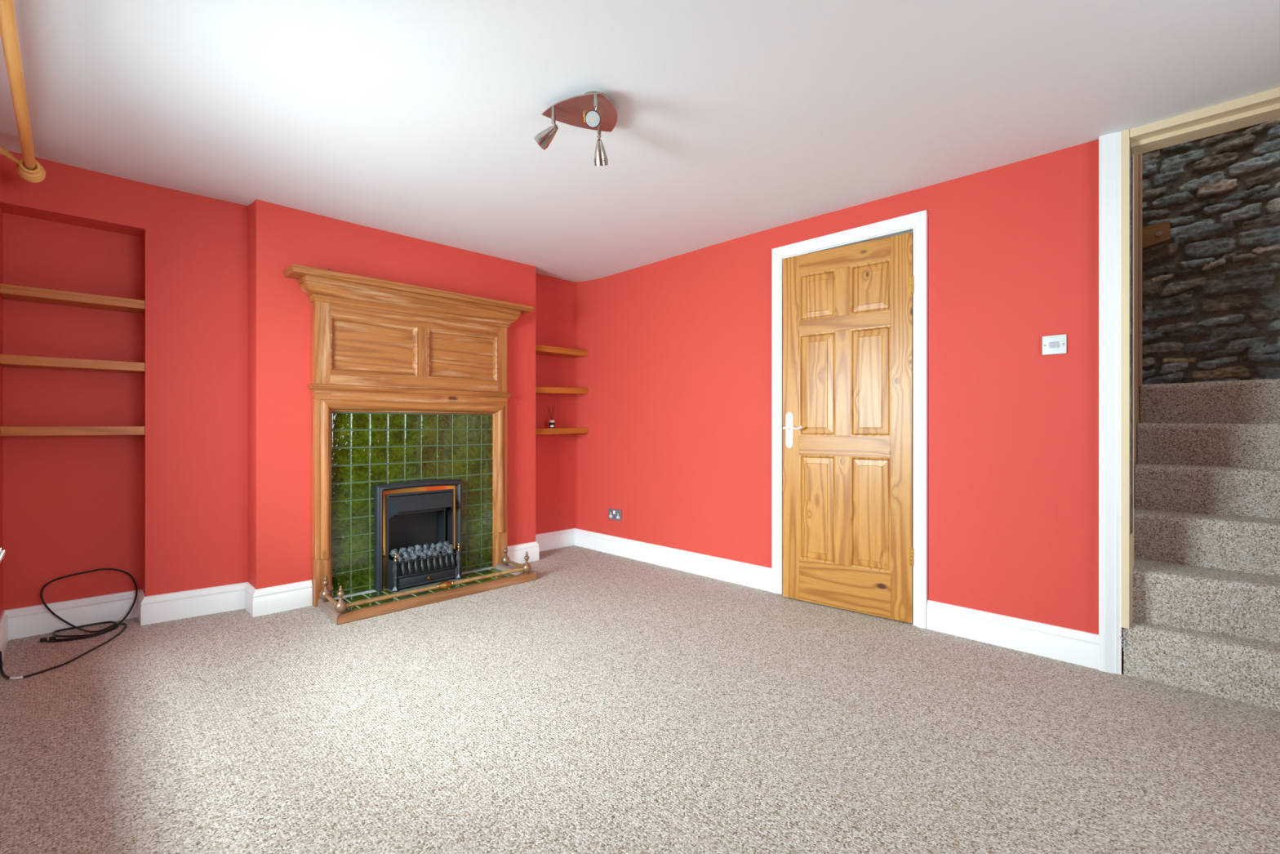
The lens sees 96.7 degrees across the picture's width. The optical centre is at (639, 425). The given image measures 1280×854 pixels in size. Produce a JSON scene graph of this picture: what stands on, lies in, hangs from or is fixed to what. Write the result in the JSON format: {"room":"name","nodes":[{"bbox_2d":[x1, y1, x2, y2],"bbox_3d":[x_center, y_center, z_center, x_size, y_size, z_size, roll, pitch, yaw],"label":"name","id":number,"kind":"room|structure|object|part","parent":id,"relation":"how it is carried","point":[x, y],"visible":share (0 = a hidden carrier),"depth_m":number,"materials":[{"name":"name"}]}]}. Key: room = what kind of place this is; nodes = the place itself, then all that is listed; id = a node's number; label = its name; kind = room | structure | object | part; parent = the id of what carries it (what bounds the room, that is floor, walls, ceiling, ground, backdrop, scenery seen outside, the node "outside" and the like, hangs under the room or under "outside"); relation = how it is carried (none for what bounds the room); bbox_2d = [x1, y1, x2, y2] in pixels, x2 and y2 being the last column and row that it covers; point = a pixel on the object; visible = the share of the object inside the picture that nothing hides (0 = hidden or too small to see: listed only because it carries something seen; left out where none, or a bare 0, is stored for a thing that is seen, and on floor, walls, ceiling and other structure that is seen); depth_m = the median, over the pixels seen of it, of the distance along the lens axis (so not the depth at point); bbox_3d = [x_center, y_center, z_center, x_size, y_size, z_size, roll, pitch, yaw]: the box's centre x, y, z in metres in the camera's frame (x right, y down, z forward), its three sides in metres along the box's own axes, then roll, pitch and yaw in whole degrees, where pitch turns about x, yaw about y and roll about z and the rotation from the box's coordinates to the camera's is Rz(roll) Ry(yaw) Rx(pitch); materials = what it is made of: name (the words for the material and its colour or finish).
{"room":"living room","nodes":[
{"label":"living room","id":0,"kind":"room"},
{"bbox_2d":[0,204,3,617],"bbox_3d":[-1.153,-0.120,0.474,0.510,2.440,5.900,0,0,-45],"label":"wall","id":1,"kind":"structure","parent":0,"point":[1,210],"depth_m":2.59,"materials":[{"name":"red paint"}]},
{"bbox_2d":[0,547,5,562],"bbox_3d":[-1.764,-0.211,1.133,0.577,1.298,1.677,0,0,-45],"label":"window","id":2,"kind":"structure","parent":1,"relation":"in","point":[2,553],"depth_m":1.87,"materials":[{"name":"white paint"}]},
{"bbox_2d":[0,610,8,658],"bbox_3d":[-0.994,0.930,0.689,0.018,0.139,5.580,0,0,-45],"label":"baseboard","id":3,"kind":"structure","parent":1,"relation":"attached to","point":[4,617],"depth_m":2.52,"materials":[{"name":"white paint"}]},
{"bbox_2d":[0,0,45,182],"bbox_3d":[-1.458,-1.089,1.245,0.148,0.117,3.284,0,0,-45],"label":"pole","id":4,"kind":"object","parent":1,"relation":"attached to","point":[29,169],"visible":1,"depth_m":1.84,"materials":[{"name":"brown wood"}]},
{"bbox_2d":[0,151,574,610],"bbox_3d":[-1.741,-0.120,3.668,3.375,2.440,0.550,0,0,-45],"label":"wall","id":5,"kind":"structure","parent":0,"point":[216,489],"depth_m":2.98,"materials":[{"name":"red paint"}]},
{"bbox_2d":[0,283,145,313],"bbox_3d":[-2.738,-0.613,2.767,0.488,0.044,0.173,0,0,-45],"label":"wall shelf","id":6,"kind":"object","parent":5,"relation":"attached to","point":[14,292],"visible":1,"depth_m":2.71,"materials":[{"name":"orange wood"}]},
{"bbox_2d":[0,354,145,373],"bbox_3d":[-2.738,-0.298,2.767,0.488,0.044,0.173,0,0,-45],"label":"wall shelf","id":7,"kind":"object","parent":5,"relation":"attached to","point":[6,360],"visible":1,"depth_m":2.71,"materials":[{"name":"orange wood"}]},
{"bbox_2d":[0,426,145,435],"bbox_3d":[-2.738,0.024,2.767,0.488,0.044,0.173,0,0,-45],"label":"wall shelf","id":8,"kind":"object","parent":5,"relation":"attached to","point":[4,430],"visible":1,"depth_m":2.69,"materials":[{"name":"orange wood"}]},
{"bbox_2d":[4,579,312,639],"bbox_3d":[-2.414,0.930,2.956,1.254,0.139,0.228,0,0,-19],"label":"baseboard","id":9,"kind":"structure","parent":5,"relation":"attached to","point":[32,620],"depth_m":2.93,"materials":[{"name":"white paint"}]},
{"bbox_2d":[506,528,574,564],"bbox_3d":[-0.758,0.930,4.413,0.831,0.139,0.248,0,0,-45],"label":"baseboard","id":10,"kind":"structure","parent":5,"relation":"attached to","point":[562,538],"depth_m":4.53,"materials":[{"name":"white paint"}]},
{"bbox_2d":[535,344,587,358],"bbox_3d":[-0.682,-0.593,4.536,0.548,0.049,0.179,0,0,-45],"label":"wall shelf","id":11,"kind":"object","parent":5,"relation":"attached to","point":[540,349],"visible":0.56,"depth_m":4.50,"materials":[{"name":"orange wood"}]},
{"bbox_2d":[535,386,587,394],"bbox_3d":[-0.682,-0.279,4.536,0.548,0.061,0.179,0,0,-45],"label":"wall shelf","id":12,"kind":"object","parent":5,"relation":"attached to","point":[539,390],"visible":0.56,"depth_m":4.49,"materials":[{"name":"orange wood"}]},
{"bbox_2d":[535,427,587,434],"bbox_3d":[-0.682,0.040,4.536,0.548,0.052,0.179,0,0,-45],"label":"wall shelf","id":13,"kind":"object","parent":5,"relation":"attached to","point":[538,430],"visible":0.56,"depth_m":4.47,"materials":[{"name":"orange wood"}]},
{"bbox_2d":[546,404,555,427],"bbox_3d":[-0.697,-0.078,4.497,0.081,0.187,0.049,0,0,-45],"label":"reed diffuser","id":14,"kind":"object","parent":13,"relation":"on","point":[552,424],"visible":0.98,"depth_m":4.48,"materials":[{"name":"clear glass"}]},
{"bbox_2d":[549,422,555,427],"bbox_3d":[-0.697,-0.005,4.501,0.045,0.043,0.045,0,0,-45],"label":"bottle","id":15,"kind":"object","parent":14,"relation":"on","point":[552,424],"depth_m":4.48,"materials":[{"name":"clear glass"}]},
{"bbox_2d":[0,545,1279,853],"bbox_3d":[0.060,1.060,1.651,3.620,0.120,5.850,0,0,-45],"label":"floor","id":16,"kind":"structure","parent":0,"point":[600,702],"depth_m":1.84,"materials":[{"name":"beige carpet"}]},
{"bbox_2d":[0,568,137,679],"bbox_3d":[-2.569,0.860,2.579,0.343,0.280,0.698,0,0,-33],"label":"cable","id":17,"kind":"object","parent":16,"relation":"on","point":[104,630],"visible":1,"depth_m":2.72,"materials":[{"name":"black rubber"}]},
{"bbox_2d":[284,263,533,607],"bbox_3d":[-1.342,0.078,3.553,1.496,1.844,0.176,0,0,-45],"label":"fireplace surround","id":18,"kind":"object","parent":16,"relation":"on","point":[379,345],"visible":0.97,"depth_m":3.45,"materials":[{"name":"brown wood"}]},
{"bbox_3d":[-1.590,-0.463,3.397,0.510,0.327,0.046,0,0,-45],"label":"panel","id":19,"kind":"part","parent":18,"relation":"part of","materials":[{"name":"brown wood"}]},
{"bbox_3d":[-1.566,-0.463,3.373,0.500,0.317,0.021,0,0,-45],"label":"panel moulding","id":20,"kind":"part","parent":18,"relation":"part of","materials":[{"name":"brown wood"}]},
{"bbox_2d":[284,263,533,314],"bbox_3d":[-1.342,-0.826,3.553,1.496,0.037,0.176,0,0,-45],"label":"mantel shelf","id":21,"kind":"object","parent":18,"relation":"attached to","point":[301,273],"depth_m":3.37,"materials":[{"name":"brown wood"}]},
{"bbox_3d":[-1.377,-0.214,3.583,1.252,0.040,0.083,0,0,-45],"label":"band moulding","id":22,"kind":"part","parent":18,"relation":"part of","materials":[{"name":"brown wood"}]},
{"bbox_3d":[-1.361,-0.748,3.567,1.346,0.116,0.130,0,0,-45],"label":"cornice moulding","id":23,"kind":"part","parent":18,"relation":"part of","materials":[{"name":"brown wood"}]},
{"bbox_2d":[331,412,492,597],"bbox_3d":[-1.397,0.450,3.606,1.032,1.058,0.024,0,0,-45],"label":"tiles","id":24,"kind":"object","parent":18,"relation":"attached to","point":[369,449],"visible":0.87,"depth_m":3.48,"materials":[{"name":"green tile"}]},
{"bbox_3d":[-1.385,-0.268,3.590,1.062,0.072,0.064,0,0,-45],"label":"rail","id":25,"kind":"part","parent":18,"relation":"part of","materials":[{"name":"brown wood"}]},
{"bbox_3d":[-1.385,-0.660,3.590,1.062,0.079,0.064,0,0,-45],"label":"rail","id":26,"kind":"part","parent":18,"relation":"part of","materials":[{"name":"brown wood"}]},
{"bbox_3d":[-1.191,-0.463,3.796,0.507,0.327,0.046,0,0,-45],"label":"panel","id":27,"kind":"part","parent":18,"relation":"part of","materials":[{"name":"brown wood"}]},
{"bbox_3d":[-1.167,-0.463,3.772,0.497,0.317,0.021,0,0,-45],"label":"panel moulding","id":28,"kind":"part","parent":18,"relation":"part of","materials":[{"name":"brown wood"}]},
{"bbox_2d":[317,563,536,624],"bbox_3d":[-1.257,0.978,3.438,1.200,0.045,0.459,0,0,-45],"label":"hearth","id":29,"kind":"object","parent":16,"relation":"on","point":[366,611],"visible":0.75,"depth_m":3.27,"materials":[{"name":"brown wood"}]},
{"bbox_2d":[373,479,463,593],"bbox_3d":[-1.373,0.660,3.567,0.545,0.638,0.265,0,0,-45],"label":"fire","id":30,"kind":"object","parent":29,"relation":"on","point":[418,535],"visible":1,"depth_m":3.55,"materials":[{"name":"black paint"}]},
{"bbox_3d":[-1.469,0.887,3.386,0.044,0.180,0.114,0,0,-45],"label":"corner post","id":31,"kind":"part","parent":30,"relation":"part of","materials":[{"name":"metal"}]},
{"bbox_3d":[-1.376,0.696,3.570,0.427,0.567,0.026,0,0,-45],"label":"frame","id":32,"kind":"part","parent":30,"relation":"part of","materials":[{"name":"black paint"}]},
{"bbox_2d":[388,491,452,519],"bbox_3d":[-1.346,0.496,3.540,0.409,0.135,0.086,0,0,-45],"label":"hood","id":33,"kind":"object","parent":30,"relation":"attached to","point":[397,505],"depth_m":3.52,"materials":[{"name":"black paint"}]},
{"bbox_2d":[395,507,445,515],"bbox_3d":[-1.383,0.527,3.578,0.343,0.035,0.014,0,0,-45],"label":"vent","id":34,"kind":"object","parent":30,"relation":"attached to","point":[439,508],"depth_m":3.58,"materials":[{"name":"black metal"}]},
{"bbox_3d":[-1.321,0.979,3.520,0.430,0.002,0.125,0,0,-45],"label":"dusty plate","id":35,"kind":"part","parent":30,"relation":"part of","materials":[{"name":"black metal"}]},
{"bbox_3d":[-1.305,0.815,3.504,0.404,0.006,0.010,0,0,-45],"label":"rail","id":36,"kind":"part","parent":30,"relation":"part of","materials":[{"name":"black metal"}]},
{"bbox_3d":[-1.337,0.890,3.536,0.414,0.160,0.108,0,0,-45],"label":"ash drawer","id":37,"kind":"part","parent":30,"relation":"part of","materials":[{"name":"black paint"}]},
{"bbox_3d":[-1.187,0.887,3.668,0.044,0.180,0.114,0,0,-45],"label":"corner post","id":38,"kind":"part","parent":30,"relation":"part of","materials":[{"name":"metal"}]},
{"bbox_2d":[319,544,531,614],"bbox_3d":[-1.219,0.882,3.389,1.189,0.144,0.340,0,0,-45],"label":"fireplace fender","id":39,"kind":"object","parent":29,"relation":"on","point":[340,606],"visible":1,"depth_m":3.15,"materials":[{"name":"brown metal"}]},
{"bbox_3d":[-1.709,0.882,3.092,0.057,0.144,0.057,0,0,-45],"label":"ball post","id":40,"kind":"part","parent":39,"relation":"part of","materials":[{"name":"brown metal"}]},
{"bbox_3d":[-1.614,0.918,2.990,0.021,0.021,0.238,0,0,-43],"label":"rail","id":41,"kind":"part","parent":39,"relation":"part of","materials":[{"name":"gold metal"}]},
{"bbox_3d":[-1.520,0.882,2.889,0.057,0.144,0.057,0,0,-45],"label":"ball post","id":42,"kind":"part","parent":39,"relation":"part of","materials":[{"name":"brown metal"}]},
{"bbox_3d":[-1.126,0.918,3.282,1.068,0.025,0.025,0,0,-45],"label":"rail","id":43,"kind":"part","parent":39,"relation":"part of","materials":[{"name":"gold metal"}]},
{"bbox_3d":[-0.919,0.882,3.889,0.057,0.144,0.057,0,0,-45],"label":"ball post","id":44,"kind":"part","parent":39,"relation":"part of","materials":[{"name":"brown metal"}]},
{"bbox_3d":[-0.826,0.918,3.783,0.021,0.021,0.244,0,0,-41],"label":"rail","id":45,"kind":"part","parent":39,"relation":"part of","materials":[{"name":"gold metal"}]},
{"bbox_3d":[-0.732,0.882,3.676,0.057,0.144,0.057,0,0,-45],"label":"ball post","id":46,"kind":"part","parent":39,"relation":"part of","materials":[{"name":"brown metal"}]},
{"bbox_2d":[1119,378,1279,711],"bbox_3d":[2.604,0.396,2.260,0.921,1.219,1.004,0,0,-45],"label":"staircase","id":47,"kind":"structure","parent":16,"relation":"on","point":[1206,571],"depth_m":2.38,"materials":[{"name":"beige carpet"}]},
{"bbox_2d":[0,0,1279,282],"bbox_3d":[0.092,-1.302,1.824,3.410,0.237,5.750,0,0,-45],"label":"ceiling","id":48,"kind":"structure","parent":0,"point":[420,119],"depth_m":2.06,"materials":[{"name":"white paint"}]},
{"bbox_2d":[533,91,617,166],"bbox_3d":[-0.191,-1.098,2.086,0.309,0.180,0.273,0,0,-45],"label":"ceiling spotlight","id":49,"kind":"object","parent":48,"relation":"attached to","point":[591,110],"visible":1,"depth_m":2.06,"materials":[{"name":"silver metal"}]},
{"bbox_3d":[-0.339,-1.047,2.067,0.092,0.079,0.054,0,0,23],"label":"lamp shade","id":50,"kind":"part","parent":49,"relation":"part of","materials":[{"name":"silver metal"}]},
{"bbox_3d":[-0.308,-1.113,2.051,0.021,0.074,0.015,0,0,-12],"label":"stem","id":51,"kind":"part","parent":49,"relation":"part of","materials":[{"name":"silver metal"}]},
{"bbox_3d":[-0.181,-1.152,2.104,0.269,0.004,0.256,0,0,-45],"label":"plate","id":52,"kind":"part","parent":49,"relation":"part of","materials":[{"name":"metal"}]},
{"bbox_3d":[-0.165,-1.064,1.983,0.054,0.073,0.093,0,0,-5],"label":"lamp shade","id":53,"kind":"part","parent":49,"relation":"part of","materials":[{"name":"silver metal"}]},
{"bbox_3d":[-0.162,-1.051,1.950,0.049,0.044,0.025,0,0,-8],"label":"bulb","id":54,"kind":"part","parent":49,"relation":"part of","materials":[{"name":"grey glass"}]},
{"bbox_3d":[-0.160,-1.119,1.998,0.015,0.062,0.063,0,0,-15],"label":"stem","id":55,"kind":"part","parent":49,"relation":"part of","materials":[{"name":"silver metal"}]},
{"bbox_3d":[-0.157,-1.124,2.185,0.014,0.052,0.014,0,0,-45],"label":"stem","id":56,"kind":"part","parent":49,"relation":"part of","materials":[{"name":"silver metal"}]},
{"bbox_3d":[-0.154,-1.054,2.219,0.068,0.093,0.062,0,0,-45],"label":"lamp shade","id":57,"kind":"part","parent":49,"relation":"part of","materials":[{"name":"silver metal"}]},
{"bbox_2d":[574,139,1124,673],"bbox_3d":[1.407,-0.120,2.927,0.130,2.440,5.750,0,0,-45],"label":"wall","id":58,"kind":"structure","parent":0,"point":[675,411],"depth_m":2.75,"materials":[{"name":"red paint"}]},
{"bbox_2d":[608,508,621,520],"bbox_3d":[-0.198,0.691,4.430,0.013,0.083,0.145,0,0,-45],"label":"wall socket","id":59,"kind":"object","parent":58,"relation":"attached to","point":[615,514],"visible":1,"depth_m":4.42,"materials":[{"name":"grey metal"}]},
{"bbox_2d":[573,528,771,591],"bbox_3d":[0.122,0.930,4.108,0.018,0.139,1.922,0,0,-45],"label":"baseboard","id":60,"kind":"structure","parent":58,"relation":"attached to","point":[753,575],"depth_m":3.94,"materials":[{"name":"white paint"}]},
{"bbox_2d":[782,226,912,258],"bbox_3d":[1.158,-0.004,3.174,0.134,2.008,0.780,0,0,-45],"label":"trim","id":61,"kind":"structure","parent":58,"relation":"attached to","point":[909,229],"depth_m":3.03,"materials":[{"name":"white paint"}]},
{"bbox_2d":[782,232,913,622],"bbox_3d":[1.096,0.009,3.076,0.708,1.965,0.084,0,0,40],"label":"door","id":62,"kind":"structure","parent":58,"relation":"in","point":[847,310],"depth_m":3.06,"materials":[{"name":"brown wood"}]},
{"bbox_3d":[0.862,0.024,3.278,0.042,0.205,0.006,0,0,40],"label":"handle plate","id":63,"kind":"part","parent":62,"relation":"part of","materials":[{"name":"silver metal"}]},
{"bbox_3d":[0.875,0.010,3.237,0.120,0.024,0.040,0,0,43],"label":"lever","id":64,"kind":"part","parent":62,"relation":"part of","materials":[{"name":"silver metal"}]},
{"bbox_3d":[0.996,-0.728,3.187,0.208,0.260,0.026,0,0,40],"label":"panel","id":65,"kind":"part","parent":62,"relation":"part of","materials":[{"name":"brown wood"}]},
{"bbox_3d":[0.996,-0.232,3.187,0.208,0.573,0.026,0,0,40],"label":"panel","id":66,"kind":"part","parent":62,"relation":"part of","materials":[{"name":"brown wood"}]},
{"bbox_3d":[0.996,0.460,3.187,0.208,0.590,0.026,0,0,40],"label":"panel","id":67,"kind":"part","parent":62,"relation":"part of","materials":[{"name":"brown wood"}]},
{"bbox_3d":[1.109,-0.915,3.096,0.498,0.115,0.034,0,0,40],"label":"rail","id":68,"kind":"part","parent":62,"relation":"part of","materials":[{"name":"brown wood"}]},
{"bbox_3d":[1.109,-0.558,3.096,0.498,0.080,0.034,0,0,40],"label":"rail","id":69,"kind":"part","parent":62,"relation":"part of","materials":[{"name":"brown wood"}]},
{"bbox_3d":[1.109,0.110,3.096,0.498,0.110,0.034,0,0,40],"label":"rail","id":70,"kind":"part","parent":62,"relation":"part of","materials":[{"name":"brown wood"}]},
{"bbox_3d":[1.109,0.874,3.096,0.498,0.237,0.034,0,0,40],"label":"rail","id":71,"kind":"part","parent":62,"relation":"part of","materials":[{"name":"brown wood"}]},
{"bbox_3d":[1.217,-0.728,3.000,0.208,0.260,0.026,0,0,40],"label":"panel","id":72,"kind":"part","parent":62,"relation":"part of","materials":[{"name":"brown wood"}]},
{"bbox_3d":[1.217,-0.232,3.000,0.208,0.573,0.026,0,0,40],"label":"panel","id":73,"kind":"part","parent":62,"relation":"part of","materials":[{"name":"brown wood"}]},
{"bbox_3d":[1.217,0.460,3.000,0.208,0.590,0.026,0,0,40],"label":"panel","id":74,"kind":"part","parent":62,"relation":"part of","materials":[{"name":"brown wood"}]},
{"bbox_2d":[771,209,927,628],"bbox_3d":[1.107,-0.032,3.119,0.024,2.064,0.873,0,0,-45],"label":"trim","id":75,"kind":"structure","parent":58,"relation":"attached to","point":[917,220],"depth_m":2.85,"materials":[{"name":"white paint"}]},
{"bbox_2d":[926,600,1098,669],"bbox_3d":[1.655,0.930,2.575,0.018,0.139,0.666,0,0,-45],"label":"baseboard","id":76,"kind":"structure","parent":58,"relation":"attached to","point":[1079,647],"depth_m":2.54,"materials":[{"name":"white paint"}]},
{"bbox_2d":[1042,333,1066,355],"bbox_3d":[1.781,-0.349,2.447,0.018,0.082,0.086,0,0,-45],"label":"light switch","id":77,"kind":"object","parent":58,"relation":"attached to","point":[1057,344],"visible":1,"depth_m":2.44,"materials":[{"name":"white plastic"}]},
{"bbox_2d":[1098,131,1121,674],"bbox_3d":[1.911,-0.093,2.312,0.028,2.186,0.070,0,0,-45],"label":"trim","id":78,"kind":"structure","parent":58,"relation":"attached to","point":[1109,144],"depth_m":2.30,"materials":[{"name":"white paint"}]},
{"bbox_2d":[1121,87,1279,628],"bbox_3d":[2.300,-0.187,2.038,0.165,1.994,0.870,0,0,-45],"label":"trim","id":79,"kind":"structure","parent":58,"relation":"attached to","point":[1264,106],"depth_m":2.27,"materials":[{"name":"beige paint"}]},
{"bbox_2d":[1133,153,1142,508],"bbox_3d":[2.362,-0.600,2.785,1.020,3.400,0.122,0,0,-45],"label":"wall","id":80,"kind":"structure","parent":0,"point":[1137,158],"depth_m":2.82,"materials":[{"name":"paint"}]},
{"bbox_2d":[1129,141,1133,534],"bbox_3d":[2.011,-0.355,2.331,0.096,1.590,0.006,0,0,-45],"label":"trim","id":81,"kind":"structure","parent":80,"relation":"attached to","point":[1131,150],"depth_m":2.31,"materials":[{"name":"wood"}]},
{"bbox_2d":[1129,532,1133,623],"bbox_3d":[2.012,0.620,2.330,0.080,0.360,0.006,0,0,-45],"label":"trim","id":82,"kind":"structure","parent":80,"relation":"attached to","point":[1131,534],"depth_m":2.30,"materials":[{"name":"beige paint"}]},
{"bbox_2d":[1142,118,1279,384],"bbox_3d":[3.028,-1.078,2.680,0.227,1.916,1.017,0,0,-45],"label":"wall","id":83,"kind":"structure","parent":0,"point":[1211,294],"depth_m":2.77,"materials":[{"name":"stone"}]},
{"bbox_2d":[1142,220,1170,250],"bbox_3d":[2.638,-0.970,2.910,0.104,0.116,0.110,0,0,-45],"label":"wooden block","id":84,"kind":"object","parent":83,"relation":"attached to","point":[1157,234],"visible":0.98,"depth_m":2.88,"materials":[{"name":"brown wood"}]}
]}

